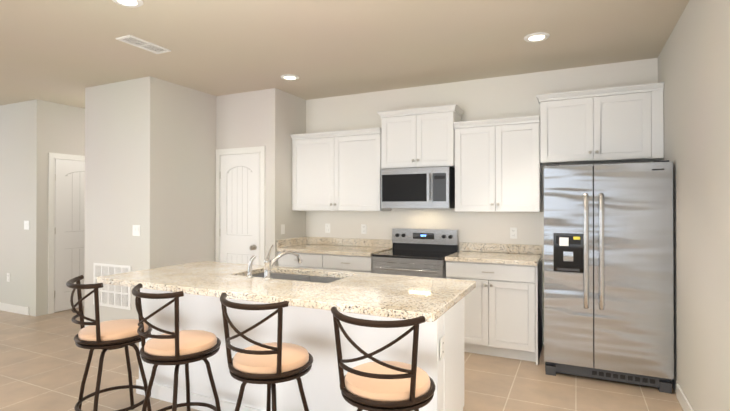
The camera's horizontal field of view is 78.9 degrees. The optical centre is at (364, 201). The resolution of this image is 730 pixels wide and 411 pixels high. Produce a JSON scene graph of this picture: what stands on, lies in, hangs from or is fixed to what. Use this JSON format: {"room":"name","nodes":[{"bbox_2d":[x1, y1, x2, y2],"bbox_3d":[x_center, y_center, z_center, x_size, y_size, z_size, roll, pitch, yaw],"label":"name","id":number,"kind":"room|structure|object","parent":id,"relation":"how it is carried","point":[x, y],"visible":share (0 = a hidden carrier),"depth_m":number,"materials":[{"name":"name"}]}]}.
{"room":"kitchen","nodes":[
{"label":"kitchen","id":0,"kind":"room"},
{"bbox_2d":[0,101,29,306],"bbox_3d":[-5.709,0.079,6.491,3.060,2.794,0.150,0,0,25],"label":"wall","id":1,"kind":"structure","parent":0,"point":[14,185],"depth_m":5.91,"materials":[{"name":"paint"}]},
{"bbox_2d":[0,302,28,314],"bbox_3d":[-5.744,1.423,6.409,3.060,0.105,0.014,0,0,25],"label":"baseboard","id":2,"kind":"structure","parent":1,"relation":"attached to","point":[18,309],"depth_m":5.88,"materials":[{"name":"white wood"}]},
{"bbox_2d":[24,221,29,229],"bbox_3d":[-4.412,0.302,5.782,0.116,0.115,0.011,0,0,25],"label":"light switch","id":3,"kind":"object","parent":1,"relation":"attached to","point":[26,225],"visible":1,"depth_m":5.77,"materials":[{"name":"white plastic"}]},
{"bbox_2d":[29,99,84,315],"bbox_3d":[-3.968,0.079,6.413,0.150,2.794,1.506,0,0,25],"label":"wall","id":4,"kind":"structure","parent":0,"point":[57,128],"depth_m":5.77,"materials":[{"name":"paint"}]},
{"bbox_2d":[48,152,84,313],"bbox_3d":[-3.926,0.413,6.217,0.090,2.123,0.916,0,0,25],"label":"hall door","id":5,"kind":"structure","parent":4,"relation":"in","point":[66,217],"depth_m":6.00,"materials":[{"name":"white wood"}]},
{"bbox_2d":[0,307,682,410],"bbox_3d":[-3.615,1.482,2.623,10.459,0.060,8.368,0,0,25],"label":"floor","id":6,"kind":"structure","parent":0,"point":[43,360],"depth_m":3.58,"materials":[{"name":"tile"}]},
{"bbox_2d":[66,275,151,410],"bbox_3d":[-1.641,0.968,2.865,0.446,0.972,0.484,0,0,43],"label":"stool","id":7,"kind":"object","parent":6,"relation":"on","point":[104,336],"visible":0.96,"depth_m":2.76,"materials":[{"name":"brown metal"}]},
{"bbox_2d":[84,76,215,321],"bbox_3d":[-2.383,0.074,5.705,1.089,2.794,1.758,0,0,25],"label":"wall block","id":8,"kind":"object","parent":6,"relation":"on","point":[150,155],"visible":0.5,"depth_m":4.96,"materials":[{"name":"paint"}]},
{"bbox_2d":[93,263,130,309],"bbox_3d":[-2.810,0.929,4.921,0.620,0.475,0.012,0,0,25],"label":"air vent grille","id":9,"kind":"object","parent":8,"relation":"attached to","point":[115,296],"visible":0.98,"depth_m":4.91,"materials":[{"name":"white metal"}]},
{"bbox_2d":[132,225,139,235],"bbox_3d":[-2.455,0.305,4.757,0.116,0.115,0.011,0,0,25],"label":"light switch","id":10,"kind":"object","parent":8,"relation":"attached to","point":[136,230],"visible":1,"depth_m":4.75,"materials":[{"name":"white plastic"}]},
{"bbox_2d":[132,283,220,410],"bbox_3d":[-1.093,0.966,2.598,0.446,0.972,0.484,0,0,33],"label":"stool","id":11,"kind":"object","parent":6,"relation":"on","point":[177,348],"visible":1,"depth_m":2.48,"materials":[{"name":"brown metal"}]},
{"bbox_2d":[216,88,305,265],"bbox_3d":[-1.279,0.074,5.709,0.901,2.794,0.803,0,0,25],"label":"wall block","id":12,"kind":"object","parent":6,"relation":"on","point":[272,120],"visible":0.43,"depth_m":5.32,"materials":[{"name":"paint"}]},
{"bbox_2d":[215,146,264,264],"bbox_3d":[-1.530,0.407,5.330,0.754,2.123,0.090,0,0,25],"label":"pantry door","id":13,"kind":"structure","parent":12,"relation":"attached to","point":[240,205],"depth_m":5.35,"materials":[{"name":"white wood"}]},
{"bbox_2d":[281,224,284,233],"bbox_3d":[-0.975,0.326,5.282,0.011,0.115,0.070,0,0,25],"label":"light switch","id":14,"kind":"object","parent":12,"relation":"attached to","point":[282,228],"visible":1,"depth_m":5.28,"materials":[{"name":"white plastic"}]},
{"bbox_2d":[220,293,312,410],"bbox_3d":[-0.507,0.965,2.343,0.446,0.972,0.484,0,0,28],"label":"stool","id":15,"kind":"object","parent":6,"relation":"on","point":[271,365],"visible":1,"depth_m":2.20,"materials":[{"name":"brown metal"}]},
{"bbox_2d":[136,276,463,410],"bbox_3d":[-0.533,1.012,3.165,2.370,0.891,0.658,0,0,25],"label":"kitchen island","id":16,"kind":"object","parent":6,"relation":"on","point":[311,331],"visible":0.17,"depth_m":2.78,"materials":[{"name":"white"}]},
{"bbox_2d":[97,261,475,321],"bbox_3d":[-0.572,0.545,3.025,2.443,0.040,1.000,0,0,25],"label":"island countertop","id":17,"kind":"structure","parent":16,"relation":"on","point":[430,299],"depth_m":2.74,"materials":[{"name":"stone"}]},
{"bbox_2d":[246,244,301,279],"bbox_3d":[-0.642,0.404,3.111,0.297,0.241,0.286,0,0,25],"label":"faucet","id":18,"kind":"object","parent":17,"relation":"on","point":[268,264],"visible":1,"depth_m":3.02,"materials":[{"name":"silver metal"}]},
{"bbox_2d":[252,273,342,282],"bbox_3d":[-0.524,0.660,3.222,0.867,0.186,0.454,0,0,25],"label":"sink","id":19,"kind":"object","parent":17,"relation":"in","point":[302,278],"visible":0.06,"depth_m":3.43,"materials":[{"name":"silver metal"}]},
{"bbox_2d":[440,335,444,359],"bbox_3d":[0.426,0.801,2.437,0.008,0.115,0.070,0,0,25],"label":"electrical outlet","id":20,"kind":"object","parent":16,"relation":"attached to","point":[442,351],"visible":0.98,"depth_m":2.42,"materials":[{"name":"white plastic"}]},
{"bbox_2d":[278,252,373,272],"bbox_3d":[-0.351,1.025,5.186,1.209,0.886,0.636,0,0,25],"label":"base cabinet","id":21,"kind":"object","parent":6,"relation":"on","point":[363,264],"visible":0.23,"depth_m":4.89,"materials":[{"name":"white wood"}]},
{"bbox_2d":[277,237,392,256],"bbox_3d":[-0.351,0.511,5.191,1.209,0.135,0.629,0,0,25],"label":"countertop","id":22,"kind":"structure","parent":21,"relation":"on","point":[344,246],"depth_m":5.26,"materials":[{"name":"stone"}]},
{"bbox_2d":[331,306,435,410],"bbox_3d":[0.096,0.963,2.043,0.446,0.972,0.484,0,0,23],"label":"stool","id":23,"kind":"object","parent":6,"relation":"on","point":[377,385],"visible":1,"depth_m":1.89,"materials":[{"name":"brown metal"}]},
{"bbox_2d":[372,228,457,278],"bbox_3d":[0.539,0.885,4.731,0.756,1.160,0.688,0,0,25],"label":"range","id":24,"kind":"object","parent":6,"relation":"on","point":[420,252],"visible":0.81,"depth_m":4.71,"materials":[{"name":"silver metal"}]},
{"bbox_2d":[446,259,542,364],"bbox_3d":[1.289,1.020,4.405,0.844,0.891,0.636,0,0,25],"label":"base cabinet","id":25,"kind":"object","parent":6,"relation":"on","point":[502,310],"visible":0.9,"depth_m":4.12,"materials":[{"name":"white wood"}]},
{"bbox_2d":[445,242,541,265],"bbox_3d":[1.288,0.506,4.410,0.842,0.135,0.629,0,0,25],"label":"countertop","id":26,"kind":"structure","parent":25,"relation":"on","point":[514,254],"depth_m":4.51,"materials":[{"name":"stone"}]},
{"bbox_2d":[544,160,673,393],"bbox_3d":[2.075,0.572,3.871,0.910,1.775,0.872,0,0,25],"label":"fridge","id":27,"kind":"object","parent":6,"relation":"on","point":[608,279],"visible":1,"depth_m":3.53,"materials":[{"name":"silver metal"}]},
{"bbox_2d":[0,0,688,108],"bbox_3d":[-3.615,-1.382,2.640,10.459,0.080,8.368,0,0,25],"label":"ceiling","id":28,"kind":"structure","parent":0,"point":[66,52],"depth_m":3.71,"materials":[{"name":"paint"}]},
{"bbox_2d":[112,0,142,7],"bbox_3d":[-1.578,-1.333,2.939,0.196,0.012,0.196,0,0,25],"label":"recessed light","id":29,"kind":"object","parent":28,"relation":"in","point":[132,3],"visible":0.96,"depth_m":2.96,"materials":[{"name":"white"}]},
{"bbox_2d":[116,35,170,53],"bbox_3d":[-1.867,-1.328,3.752,0.170,0.010,0.400,0,0,25],"label":"ceiling vent","id":30,"kind":"object","parent":28,"relation":"in","point":[141,44],"visible":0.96,"depth_m":3.73,"materials":[{"name":"white metal"}]},
{"bbox_2d":[281,74,298,79],"bbox_3d":[-0.798,-1.322,4.717,0.196,0.012,0.196,0,0,25],"label":"recessed light","id":31,"kind":"object","parent":28,"relation":"in","point":[289,77],"visible":0.96,"depth_m":4.71,"materials":[{"name":"white"}]},
{"bbox_2d":[524,32,549,41],"bbox_3d":[1.388,-1.329,3.587,0.196,0.012,0.196,0,0,25],"label":"recessed light","id":32,"kind":"object","parent":28,"relation":"in","point":[537,37],"visible":1,"depth_m":3.57,"materials":[{"name":"white"}]},
{"bbox_2d":[306,58,657,345],"bbox_3d":[1.070,0.070,4.951,3.993,2.794,0.150,0,0,25],"label":"wall","id":33,"kind":"structure","parent":0,"point":[499,97],"depth_m":4.85,"materials":[{"name":"paint"}]},
{"bbox_2d":[325,224,329,232],"bbox_3d":[-0.471,0.331,5.594,0.070,0.115,0.008,0,0,25],"label":"electrical outlet","id":34,"kind":"object","parent":33,"relation":"attached to","point":[327,228],"visible":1,"depth_m":5.59,"materials":[{"name":"white plastic"}]},
{"bbox_2d":[290,127,390,210],"bbox_3d":[-0.301,-0.359,5.323,1.194,0.928,0.362,0,0,25],"label":"upper cabinet","id":35,"kind":"object","parent":33,"relation":"attached to","point":[336,170],"visible":0.98,"depth_m":5.17,"materials":[{"name":"white wood"}]},
{"bbox_2d":[361,224,366,233],"bbox_3d":[-0.013,0.329,5.376,0.070,0.115,0.008,0,0,25],"label":"electrical outlet","id":36,"kind":"object","parent":33,"relation":"attached to","point":[363,228],"visible":1,"depth_m":5.37,"materials":[{"name":"white plastic"}]},
{"bbox_2d":[377,104,463,168],"bbox_3d":[0.611,-0.685,4.891,0.885,0.630,0.362,0,0,25],"label":"upper cabinet","id":37,"kind":"object","parent":33,"relation":"attached to","point":[418,137],"visible":0.98,"depth_m":4.74,"materials":[{"name":"white wood"}]},
{"bbox_2d":[381,166,454,207],"bbox_3d":[0.591,-0.148,4.847,0.756,0.432,0.446,0,0,25],"label":"microwave","id":38,"kind":"object","parent":37,"relation":"attached to","point":[426,187],"visible":0.98,"depth_m":4.67,"materials":[{"name":"silver metal"}]},
{"bbox_2d":[453,115,541,211],"bbox_3d":[1.356,-0.360,4.534,0.826,0.921,0.362,0,0,25],"label":"upper cabinet","id":39,"kind":"object","parent":33,"relation":"attached to","point":[498,166],"visible":0.96,"depth_m":4.39,"materials":[{"name":"white wood"}]},
{"bbox_2d":[510,227,516,238],"bbox_3d":[1.553,0.325,4.631,0.070,0.115,0.008,0,0,25],"label":"electrical outlet","id":40,"kind":"object","parent":33,"relation":"attached to","point":[513,233],"visible":1,"depth_m":4.63,"materials":[{"name":"white plastic"}]},
{"bbox_2d":[536,82,664,164],"bbox_3d":[2.164,-0.696,4.151,1.024,0.644,0.362,0,0,25],"label":"upper cabinet","id":41,"kind":"object","parent":33,"relation":"attached to","point":[621,124],"visible":1,"depth_m":4.01,"materials":[{"name":"white wood"}]},
{"bbox_2d":[658,0,729,410],"bbox_3d":[1.006,0.041,0.348,0.150,2.794,8.218,0,0,25],"label":"wall","id":42,"kind":"structure","parent":0,"point":[694,65],"depth_m":2.69,"materials":[{"name":"paint"}]},
{"bbox_2d":[676,384,693,410],"bbox_3d":[0.778,1.383,0.051,0.014,0.105,7.200,0,0,25],"label":"baseboard","id":43,"kind":"structure","parent":42,"relation":"attached to","point":[683,401],"depth_m":3.11,"materials":[{"name":"white"}]}
]}

